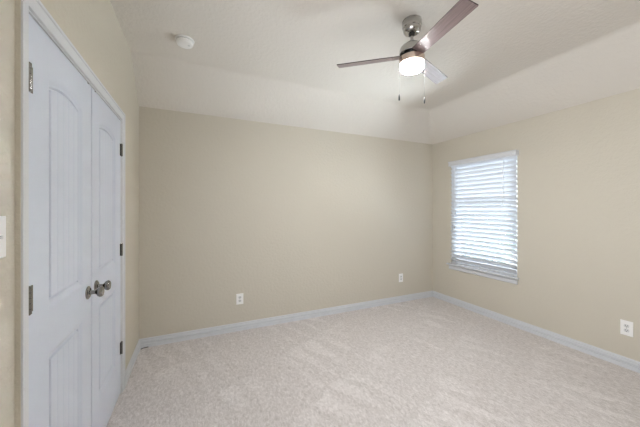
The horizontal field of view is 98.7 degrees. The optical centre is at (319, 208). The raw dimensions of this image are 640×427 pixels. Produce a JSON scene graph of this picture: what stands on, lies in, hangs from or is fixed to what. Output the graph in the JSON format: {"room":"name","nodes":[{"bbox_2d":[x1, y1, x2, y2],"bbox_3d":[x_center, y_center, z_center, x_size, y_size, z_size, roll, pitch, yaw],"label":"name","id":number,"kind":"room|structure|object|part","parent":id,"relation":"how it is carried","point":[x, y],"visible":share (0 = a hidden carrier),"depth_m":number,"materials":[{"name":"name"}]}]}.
{"room":"empty bedroom","nodes":[
{"label":"empty bedroom","id":0,"kind":"room"},
{"bbox_2d":[0,0,138,426],"bbox_3d":[-1.019,-0.070,-0.058,0.912,3.000,5.936,0,0,-24],"label":"wall","id":1,"kind":"structure","parent":0,"point":[93,27],"depth_m":0.85,"materials":[{"name":"beige paint"}]},
{"bbox_2d":[0,216,5,257],"bbox_3d":[-0.899,0.081,0.769,0.015,0.120,0.078,0,0,-24],"label":"light switch","id":2,"kind":"object","parent":1,"relation":"attached to","point":[2,218],"visible":1,"depth_m":0.79,"materials":[{"name":"white plastic"}]},
{"bbox_2d":[29,14,103,426],"bbox_3d":[-1.083,0.352,1.193,0.101,2.027,0.628,0,0,-24],"label":"door","id":3,"kind":"structure","parent":1,"relation":"in","point":[60,291],"depth_m":1.13,"materials":[{"name":"white paint"}]},
{"bbox_3d":[-1.168,0.435,1.439,0.054,0.055,0.055,0,0,-24],"label":"knob","id":4,"kind":"part","parent":3,"relation":"part of","materials":[{"name":"grey metal"}]},
{"bbox_2d":[21,0,124,426],"bbox_3d":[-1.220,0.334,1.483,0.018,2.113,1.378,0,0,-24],"label":"trim","id":5,"kind":"structure","parent":1,"relation":"attached to","point":[36,7],"depth_m":0.90,"materials":[{"name":"white wood"}]},
{"bbox_2d":[91,88,122,426],"bbox_3d":[-1.346,0.352,1.775,0.101,2.027,0.628,0,0,-24],"label":"door","id":6,"kind":"structure","parent":1,"relation":"in","point":[106,146],"depth_m":1.71,"materials":[{"name":"white paint"}]},
{"bbox_3d":[-1.221,0.435,1.556,0.054,0.055,0.055,0,0,-24],"label":"knob","id":7,"kind":"part","parent":6,"relation":"part of","materials":[{"name":"grey metal"}]},
{"bbox_2d":[125,340,140,386],"bbox_3d":[-1.642,1.340,2.410,0.015,0.100,0.656,0,0,-24],"label":"baseboard","id":8,"kind":"structure","parent":1,"relation":"attached to","point":[132,361],"depth_m":2.37,"materials":[{"name":"white wood"}]},
{"bbox_2d":[139,106,432,338],"bbox_3d":[-0.018,-0.070,3.588,4.186,3.000,0.120,0,0,-24],"label":"wall","id":9,"kind":"structure","parent":0,"point":[289,219],"depth_m":3.25,"materials":[{"name":"beige paint"}]},
{"bbox_2d":[236,293,242,304],"bbox_3d":[-0.908,1.023,3.114,0.078,0.120,0.008,0,0,-24],"label":"wall outlet","id":10,"kind":"object","parent":9,"relation":"attached to","point":[239,297],"visible":1,"depth_m":3.11,"materials":[{"name":"white plastic"}]},
{"bbox_2d":[139,290,432,347],"bbox_3d":[-0.004,1.340,3.521,3.916,0.100,0.015,0,0,-24],"label":"baseboard","id":11,"kind":"structure","parent":9,"relation":"attached to","point":[217,330],"depth_m":3.25,"materials":[{"name":"white wood"}]},
{"bbox_2d":[399,273,402,281],"bbox_3d":[1.199,1.023,4.069,0.076,0.124,0.008,0,0,-24],"label":"wall outlet","id":12,"kind":"object","parent":9,"relation":"attached to","point":[401,274],"visible":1,"depth_m":4.07,"materials":[{"name":"white plastic"}]},
{"bbox_2d":[106,297,639,426],"bbox_3d":[0.827,1.430,0.779,4.966,0.100,5.936,0,0,-24],"label":"floor","id":13,"kind":"structure","parent":0,"point":[430,361],"depth_m":2.25,"materials":[{"name":"beige carpet"}]},
{"bbox_2d":[110,0,639,144],"bbox_3d":[1.147,-1.292,0.858,4.017,0.556,5.816,0,0,-24],"label":"ceiling","id":14,"kind":"structure","parent":0,"point":[505,62],"depth_m":2.44,"materials":[{"name":"paint"}]},
{"bbox_2d":[175,34,193,48],"bbox_3d":[-1.083,-1.329,2.201,0.141,0.049,0.141,0,0,-24],"label":"smoke detector","id":15,"kind":"object","parent":14,"relation":"attached to","point":[184,41],"visible":1,"depth_m":2.17,"materials":[{"name":"white plastic"}]},
{"bbox_2d":[337,0,477,103],"bbox_3d":[0.730,-1.056,1.922,0.973,0.595,0.925,0,0,-24],"label":"ceiling fan","id":16,"kind":"object","parent":14,"relation":"hanging from","point":[411,57],"visible":1,"depth_m":1.91,"materials":[{"name":"silver metal"}]},
{"bbox_3d":[0.365,-1.100,2.060,0.471,0.006,0.103,0,15,15],"label":"blade","id":17,"kind":"part","parent":16,"relation":"part of","materials":[{"name":"brown wood"}]},
{"bbox_3d":[0.662,-1.018,1.980,0.165,0.054,0.165,0,0,-24],"label":"light globe","id":18,"kind":"part","parent":16,"relation":"part of","materials":[{"name":"white glass"}]},
{"bbox_3d":[0.880,-1.100,2.196,0.471,0.006,0.103,0,-15,-45],"label":"blade","id":19,"kind":"part","parent":16,"relation":"part of","materials":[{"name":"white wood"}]},
{"bbox_3d":[0.741,-1.100,1.682,0.103,0.006,0.471,15,-4,-14],"label":"blade","id":20,"kind":"part","parent":16,"relation":"part of","materials":[{"name":"wood"}]},
{"bbox_2d":[433,88,639,361],"bbox_3d":[3.045,-0.070,1.718,0.150,3.000,5.816,0,0,-24],"label":"wall","id":21,"kind":"structure","parent":0,"point":[578,166],"depth_m":2.76,"materials":[{"name":"beige paint"}]},
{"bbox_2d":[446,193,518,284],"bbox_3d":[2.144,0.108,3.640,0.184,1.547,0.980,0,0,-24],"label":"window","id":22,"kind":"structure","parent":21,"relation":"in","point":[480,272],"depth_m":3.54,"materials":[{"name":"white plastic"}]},
{"bbox_3d":[2.119,0.805,3.628,0.129,0.023,0.980,0,0,-24],"label":"sill","id":23,"kind":"part","parent":22,"relation":"part of","materials":[{"name":"white wood"}]},
{"bbox_2d":[448,150,518,275],"bbox_3d":[2.087,0.053,3.590,0.074,1.466,0.928,0,0,-24],"label":"window blind","id":24,"kind":"object","parent":22,"relation":"attached to","point":[474,178],"visible":1,"depth_m":3.53,"materials":[{"name":"white plastic"}]},
{"bbox_3d":[1.916,-0.182,3.916,0.002,0.875,0.002,0,0,-24],"label":"lift cord","id":25,"kind":"part","parent":24,"relation":"part of","materials":[{"name":"white fabric"}]},
{"bbox_3d":[2.097,0.777,3.599,0.032,0.017,0.896,0,0,-24],"label":"rail","id":26,"kind":"part","parent":24,"relation":"part of","materials":[{"name":"white plastic"}]},
{"bbox_3d":[2.201,0.377,3.646,0.020,0.765,0.828,0,0,-24],"label":"sash","id":27,"kind":"part","parent":22,"relation":"part of","materials":[{"name":"white plastic"}]},
{"bbox_2d":[433,291,639,372],"bbox_3d":[2.973,1.340,1.677,0.015,0.100,5.801,0,0,-24],"label":"baseboard","id":28,"kind":"structure","parent":21,"relation":"attached to","point":[611,357],"depth_m":2.88,"materials":[{"name":"white wood"}]},
{"bbox_2d":[620,319,632,336],"bbox_3d":[2.657,1.035,2.381,0.008,0.128,0.078,0,0,-24],"label":"wall outlet","id":29,"kind":"object","parent":21,"relation":"attached to","point":[626,327],"visible":1,"depth_m":2.38,"materials":[{"name":"white plastic"}]},
{"label":"outside","id":30,"kind":"structure","parent":0,"visible":0},
{"bbox_3d":[6.767,2.105,6.360,10.422,0.150,18.000,0,0,-24],"label":"ground","id":31,"kind":"structure","parent":30,"visible":0},
{"bbox_2d":[461,196,514,262],"bbox_3d":[4.173,0.788,7.034,1.618,2.491,1.773,0,0,-24],"label":"tree","id":32,"kind":"object","parent":31,"relation":"on","point":[485,196],"visible":0.08,"depth_m":6.68,"materials":[{"name":"green plant"}]}
]}

